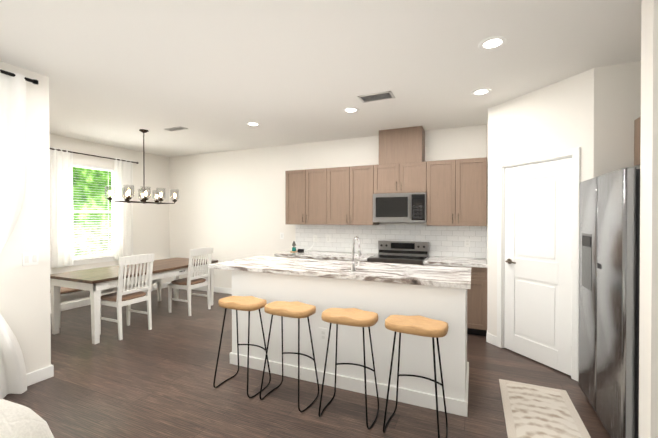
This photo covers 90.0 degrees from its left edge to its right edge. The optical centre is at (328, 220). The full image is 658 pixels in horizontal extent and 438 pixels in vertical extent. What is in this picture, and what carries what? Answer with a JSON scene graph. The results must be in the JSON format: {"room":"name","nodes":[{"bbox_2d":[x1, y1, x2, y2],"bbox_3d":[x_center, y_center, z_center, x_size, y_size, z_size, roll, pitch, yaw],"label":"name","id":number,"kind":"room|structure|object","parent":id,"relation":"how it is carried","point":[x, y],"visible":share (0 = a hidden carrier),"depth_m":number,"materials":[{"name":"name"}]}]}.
{"room":"kitchen","nodes":[
{"label":"kitchen","id":0,"kind":"room"},
{"bbox_2d":[0,61,34,373],"bbox_3d":[-3.429,0.078,1.312,0.120,2.790,3.630,0,0,24],"label":"wall","id":1,"kind":"structure","parent":0,"point":[17,295],"depth_m":2.88,"materials":[{"name":"white paint"}]},
{"bbox_2d":[0,68,37,398],"bbox_3d":[-3.236,0.122,1.386,0.171,2.678,3.320,0,0,24],"label":"curtain","id":2,"kind":"object","parent":1,"relation":"attached to","point":[13,378],"visible":1,"depth_m":2.73,"materials":[{"name":"white fabric"}]},
{"bbox_2d":[22,252,37,265],"bbox_3d":[-2.650,0.342,2.921,0.009,0.118,0.115,0,0,24],"label":"light switch","id":3,"kind":"object","parent":1,"relation":"attached to","point":[29,258],"visible":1,"depth_m":2.91,"materials":[{"name":"white plastic"}]},
{"bbox_2d":[26,364,53,385],"bbox_3d":[-3.319,1.418,1.402,0.016,0.110,3.666,0,0,24],"label":"baseboard","id":4,"kind":"structure","parent":1,"relation":"attached to","point":[39,375],"depth_m":2.98,"materials":[{"name":"white wood"}]},
{"bbox_2d":[33,72,50,370],"bbox_3d":[-3.716,0.063,3.488,2.400,2.790,0.120,0,0,24],"label":"wall","id":5,"kind":"structure","parent":0,"point":[42,222],"depth_m":3.00,"materials":[{"name":"white paint"}]},
{"bbox_2d":[49,133,169,306],"bbox_3d":[-4.169,0.048,5.583,0.120,2.790,3.590,0,0,24],"label":"wall","id":6,"kind":"structure","parent":0,"point":[151,231],"depth_m":6.48,"materials":[{"name":"white paint"}]},
{"bbox_2d":[56,166,118,267],"bbox_3d":[-4.120,-0.097,5.643,0.140,1.680,1.040,0,0,24],"label":"window","id":7,"kind":"structure","parent":6,"relation":"in","point":[92,260],"depth_m":5.75,"materials":[{"name":"white"}]},
{"bbox_2d":[73,163,113,258],"bbox_3d":[-4.104,-0.148,5.635,0.040,1.574,0.916,0,0,24],"label":"window blinds","id":8,"kind":"object","parent":7,"relation":"attached to","point":[108,185],"visible":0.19,"depth_m":5.70,"materials":[{"name":"white plastic"}]},
{"bbox_2d":[50,147,137,267],"bbox_3d":[-4.005,-0.203,5.657,0.117,1.850,1.518,0,0,24],"label":"curtain","id":9,"kind":"object","parent":6,"relation":"attached to","point":[61,207],"visible":0.92,"depth_m":5.24,"materials":[{"name":"white fabric"}]},
{"bbox_2d":[50,282,169,310],"bbox_3d":[-4.107,1.388,5.566,0.016,0.110,3.350,0,0,24],"label":"baseboard","id":10,"kind":"structure","parent":6,"relation":"attached to","point":[85,302],"depth_m":5.49,"materials":[{"name":"white"}]},
{"bbox_2d":[3,287,610,437],"bbox_3d":[-0.967,1.496,2.297,9.100,0.060,7.400,0,0,24],"label":"floor","id":11,"kind":"structure","parent":0,"point":[139,380],"depth_m":2.79,"materials":[{"name":"brown wood"}]},
{"bbox_2d":[0,399,53,437],"bbox_3d":[-1.329,0.976,0.882,2.470,1.000,0.960,0,0,2],"label":"sofa","id":12,"kind":"object","parent":11,"relation":"on","point":[18,420],"visible":1,"depth_m":0.93,"materials":[{"name":"white fabric"}]},
{"bbox_2d":[50,279,161,325],"bbox_3d":[-3.463,1.196,5.209,0.380,0.500,1.680,0,0,24],"label":"bench","id":13,"kind":"object","parent":11,"relation":"on","point":[67,294],"visible":0.17,"depth_m":4.65,"materials":[{"name":"white wood"}]},
{"bbox_2d":[100,254,154,339],"bbox_3d":[-2.625,0.943,4.259,0.530,1.019,0.464,0,0,24],"label":"chair","id":14,"kind":"object","parent":11,"relation":"on","point":[120,298],"visible":0.96,"depth_m":4.15,"materials":[{"name":"white wood"}]},
{"bbox_2d":[50,257,217,343],"bbox_3d":[-2.754,1.068,4.902,0.985,0.760,2.030,0,0,24],"label":"dining table","id":15,"kind":"object","parent":11,"relation":"on","point":[94,281],"visible":0.81,"depth_m":4.20,"materials":[{"name":"white"}]},
{"bbox_2d":[168,247,212,315],"bbox_3d":[-2.193,0.936,5.238,0.530,1.019,0.464,0,0,24],"label":"chair","id":16,"kind":"object","parent":11,"relation":"on","point":[189,282],"visible":1,"depth_m":5.12,"materials":[{"name":"white wood"}]},
{"bbox_2d":[213,296,270,397],"bbox_3d":[-0.755,1.075,2.899,0.420,0.774,0.352,0,0,24],"label":"stool","id":17,"kind":"object","parent":11,"relation":"on","point":[246,303],"visible":0.92,"depth_m":2.84,"materials":[{"name":"brown wood"}]},
{"bbox_2d":[260,301,318,411],"bbox_3d":[-0.317,1.077,2.703,0.420,0.774,0.356,0,0,24],"label":"stool","id":18,"kind":"object","parent":11,"relation":"on","point":[295,309],"visible":1,"depth_m":2.65,"materials":[{"name":"brown wood"}]},
{"bbox_2d":[318,308,378,428],"bbox_3d":[0.160,1.078,2.495,0.420,0.774,0.351,0,0,24],"label":"stool","id":19,"kind":"object","parent":11,"relation":"on","point":[356,317],"visible":1,"depth_m":2.44,"materials":[{"name":"brown wood"}]},
{"bbox_2d":[230,272,470,416],"bbox_3d":[0.168,0.979,3.256,2.233,0.960,0.789,0,0,24],"label":"kitchen island","id":20,"kind":"object","parent":11,"relation":"on","point":[384,291],"depth_m":2.80,"materials":[{"name":"white"}]},
{"bbox_2d":[320,328,326,341],"bbox_3d":[-0.050,1.022,2.934,0.072,0.118,0.008,0,0,24],"label":"outlet","id":21,"kind":"object","parent":20,"relation":"attached to","point":[323,334],"visible":1,"depth_m":2.93,"materials":[{"name":"white plastic"}]},
{"bbox_2d":[208,256,470,287],"bbox_3d":[0.063,0.479,3.306,2.505,0.040,0.850,0,0,24],"label":"island countertop","id":22,"kind":"structure","parent":20,"relation":"on","point":[430,276],"depth_m":3.02,"materials":[{"name":"white stone"}]},
{"bbox_2d":[274,250,486,335],"bbox_3d":[0.663,0.991,4.922,3.068,0.914,0.670,0,0,24],"label":"base cabinet","id":23,"kind":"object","parent":11,"relation":"on","point":[477,308],"depth_m":4.13,"materials":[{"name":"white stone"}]},
{"bbox_2d":[290,238,315,252],"bbox_3d":[-0.439,0.421,5.572,0.318,0.215,0.340,0,0,24],"label":"soap bottle","id":24,"kind":"object","parent":23,"relation":"on","point":[299,250],"visible":1,"depth_m":5.48,"materials":[{"name":"green plastic"}]},
{"bbox_2d":[367,240,428,264],"bbox_3d":[1.007,0.884,4.744,0.760,1.129,0.692,0,0,24],"label":"range","id":25,"kind":"object","parent":11,"relation":"on","point":[408,252],"visible":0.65,"depth_m":4.88,"materials":[{"name":"silver metal"}]},
{"bbox_2d":[383,315,448,437],"bbox_3d":[0.607,1.079,2.295,0.421,0.774,0.358,0,0,24],"label":"stool","id":26,"kind":"object","parent":11,"relation":"on","point":[418,325],"visible":1,"depth_m":2.25,"materials":[{"name":"brown wood"}]},
{"bbox_2d":[499,379,590,437],"bbox_3d":[1.423,1.463,2.079,0.510,0.008,1.830,0,0,24],"label":"rug","id":27,"kind":"object","parent":11,"relation":"on","point":[533,411],"visible":1,"depth_m":2.48,"materials":[{"name":"beige fabric"}]},
{"bbox_2d":[579,167,639,437],"bbox_3d":[2.273,0.577,2.223,0.756,1.780,0.910,0,0,24],"label":"fridge","id":28,"kind":"object","parent":11,"relation":"on","point":[609,248],"visible":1,"depth_m":2.12,"materials":[{"name":"silver metal"}]},
{"bbox_2d":[0,0,640,156],"bbox_3d":[-0.967,-1.374,2.277,9.100,0.100,7.400,0,0,24],"label":"ceiling","id":29,"kind":"structure","parent":0,"point":[213,76],"depth_m":2.73,"materials":[{"name":"white paint"}]},
{"bbox_2d":[105,129,178,203],"bbox_3d":[-2.760,-0.800,4.907,0.524,1.084,0.872,0,0,24],"label":"chandelier","id":30,"kind":"object","parent":29,"relation":"hanging from","point":[144,193],"visible":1,"depth_m":4.89,"materials":[{"name":"brown metal"}]},
{"bbox_2d":[165,126,187,130],"bbox_3d":[-2.241,-1.336,4.816,0.330,0.010,0.130,0,0,24],"label":"ceiling vent","id":31,"kind":"object","parent":29,"relation":"in","point":[176,128],"visible":1,"depth_m":4.79,"materials":[{"name":"grey metal"}]},
{"bbox_2d":[246,122,259,125],"bbox_3d":[-1.056,-1.337,4.578,0.196,0.006,0.196,0,0,24],"label":"recessed light","id":32,"kind":"object","parent":29,"relation":"in","point":[252,123],"visible":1,"depth_m":4.56,"materials":[{"name":"white plastic"}]},
{"bbox_2d":[343,107,358,112],"bbox_3d":[0.267,-1.333,3.984,0.196,0.006,0.196,0,0,24],"label":"recessed light","id":33,"kind":"object","parent":29,"relation":"in","point":[350,110],"visible":1,"depth_m":3.98,"materials":[{"name":"white plastic"}]},
{"bbox_2d":[357,91,394,102],"bbox_3d":[0.512,-1.327,3.549,0.360,0.010,0.210,0,0,24],"label":"ceiling vent","id":34,"kind":"object","parent":29,"relation":"in","point":[386,95],"visible":1,"depth_m":3.54,"materials":[{"name":"grey metal"}]},
{"bbox_2d":[471,88,491,95],"bbox_3d":[1.575,-1.328,3.408,0.196,0.006,0.196,0,0,24],"label":"recessed light","id":35,"kind":"object","parent":29,"relation":"in","point":[481,91],"visible":1,"depth_m":3.39,"materials":[{"name":"white plastic"}]},
{"bbox_2d":[478,36,506,49],"bbox_3d":[1.223,-1.322,2.459,0.196,0.006,0.196,0,0,24],"label":"recessed light","id":36,"kind":"object","parent":29,"relation":"in","point":[494,42],"visible":1,"depth_m":2.44,"materials":[{"name":"white plastic"}]},
{"bbox_2d":[169,124,486,287],"bbox_3d":[-0.592,0.046,5.902,6.410,2.790,0.120,0,0,24],"label":"wall","id":37,"kind":"structure","parent":0,"point":[228,206],"depth_m":6.23,"materials":[{"name":"white paint"}]},
{"bbox_2d":[170,282,231,293],"bbox_3d":[-2.014,1.382,6.465,3.060,0.110,0.016,0,0,24],"label":"baseboard","id":38,"kind":"structure","parent":37,"relation":"attached to","point":[204,288],"depth_m":6.53,"materials":[{"name":"white"}]},
{"bbox_2d":[285,168,328,224],"bbox_3d":[-0.287,-0.381,5.507,0.818,0.900,0.348,0,0,24],"label":"upper cabinet","id":39,"kind":"object","parent":37,"relation":"attached to","point":[306,191],"depth_m":5.34,"materials":[{"name":"brown wood"}]},
{"bbox_2d":[329,165,379,224],"bbox_3d":[0.357,-0.379,5.223,0.818,0.900,0.348,0,0,24],"label":"upper cabinet","id":40,"kind":"object","parent":37,"relation":"attached to","point":[351,193],"depth_m":5.04,"materials":[{"name":"brown wood"}]},
{"bbox_2d":[295,224,485,258],"bbox_3d":[0.806,0.301,5.218,3.058,0.460,0.008,0,0,24],"label":"backsplash","id":41,"kind":"structure","parent":37,"relation":"attached to","point":[446,241],"depth_m":5.12,"materials":[{"name":"tile"}]},
{"bbox_2d":[373,161,428,193],"bbox_3d":[1.081,-0.611,4.902,0.760,0.433,0.348,0,0,24],"label":"upper cabinet","id":42,"kind":"object","parent":37,"relation":"attached to","point":[411,177],"depth_m":4.73,"materials":[{"name":"brown wood"}]},
{"bbox_2d":[373,192,426,222],"bbox_3d":[1.062,-0.179,4.863,0.756,0.422,0.442,0,0,24],"label":"microwave","id":43,"kind":"object","parent":42,"relation":"attached to","point":[399,207],"visible":1,"depth_m":4.69,"materials":[{"name":"silver metal"}]},
{"bbox_2d":[379,126,424,163],"bbox_3d":[1.089,-1.085,4.923,0.630,0.512,0.298,0,0,24],"label":"enclosure","id":44,"kind":"object","parent":37,"relation":"attached to","point":[403,145],"visible":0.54,"depth_m":4.78,"materials":[{"name":"brown wood"}]},
{"bbox_2d":[427,157,486,225],"bbox_3d":[1.778,-0.375,4.597,0.760,0.900,0.348,0,0,24],"label":"upper cabinet","id":45,"kind":"object","parent":37,"relation":"attached to","point":[455,190],"depth_m":4.42,"materials":[{"name":"brown wood"}]},
{"bbox_2d":[465,239,469,246],"bbox_3d":[1.974,0.319,4.695,0.072,0.118,0.008,0,0,24],"label":"outlet","id":46,"kind":"object","parent":37,"relation":"attached to","point":[467,242],"visible":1,"depth_m":4.69,"materials":[{"name":"white plastic"}]},
{"bbox_2d":[487,121,487,225],"bbox_3d":[2.111,0.058,4.236,0.120,2.790,0.750,0,0,24],"label":"wall","id":47,"kind":"structure","parent":0,"point":[487,173],"depth_m":4.40,"materials":[{"name":"white paint"}]},
{"bbox_2d":[486,226,487,260],"bbox_3d":[2.073,0.307,4.310,0.007,0.460,0.632,0,0,24],"label":"trim","id":48,"kind":"structure","parent":47,"relation":"attached to","point":[487,243],"depth_m":4.16,"materials":[{"name":"tile"}]},
{"bbox_2d":[487,68,593,335],"bbox_3d":[2.159,0.063,3.427,0.120,2.790,1.137,0,0,-21],"label":"wall","id":49,"kind":"structure","parent":0,"point":[557,116],"depth_m":3.37,"materials":[{"name":"white paint"}]},
{"bbox_2d":[504,158,571,375],"bbox_3d":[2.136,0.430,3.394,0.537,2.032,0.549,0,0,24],"label":"pantry door","id":50,"kind":"structure","parent":49,"relation":"in","point":[538,266],"depth_m":3.35,"materials":[{"name":"white wood"}]},
{"bbox_2d":[497,147,579,381],"bbox_3d":[2.159,0.397,3.407,0.136,2.122,0.884,0,0,-21],"label":"door frame","id":51,"kind":"structure","parent":49,"relation":"attached to","point":[561,154],"depth_m":3.08,"materials":[{"name":"white wood"}]},
{"bbox_2d":[593,61,640,177],"bbox_3d":[2.681,0.068,2.777,0.760,2.790,0.120,0,0,24],"label":"wall","id":52,"kind":"structure","parent":0,"point":[617,100],"depth_m":2.81,"materials":[{"name":"white paint"}]},
{"bbox_2d":[639,0,657,437],"bbox_3d":[2.615,0.077,1.451,1.870,2.790,0.140,0,0,24],"label":"wall","id":53,"kind":"structure","parent":0,"point":[648,361],"depth_m":1.79,"materials":[{"name":"white paint"}]},
{"label":"outside","id":54,"kind":"structure","parent":0,"visible":0},
{"bbox_2d":[73,166,111,255],"bbox_3d":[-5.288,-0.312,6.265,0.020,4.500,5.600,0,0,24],"label":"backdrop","id":55,"kind":"structure","parent":54,"point":[86,206],"depth_m":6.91,"materials":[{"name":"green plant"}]},
{"bbox_3d":[2.726,0.073,2.085,0.120,2.790,1.110,0,0,24],"label":"wall","id":56,"kind":"structure","parent":0,"visible":0},
{"bbox_2d":[634,116,640,165],"bbox_3d":[2.501,-0.643,2.179,0.368,0.380,1.090,0,0,24],"label":"upper cabinet","id":57,"kind":"object","parent":56,"relation":"attached to","point":[637,132],"visible":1,"depth_m":2.68,"materials":[{"name":"brown wood"}]}
]}

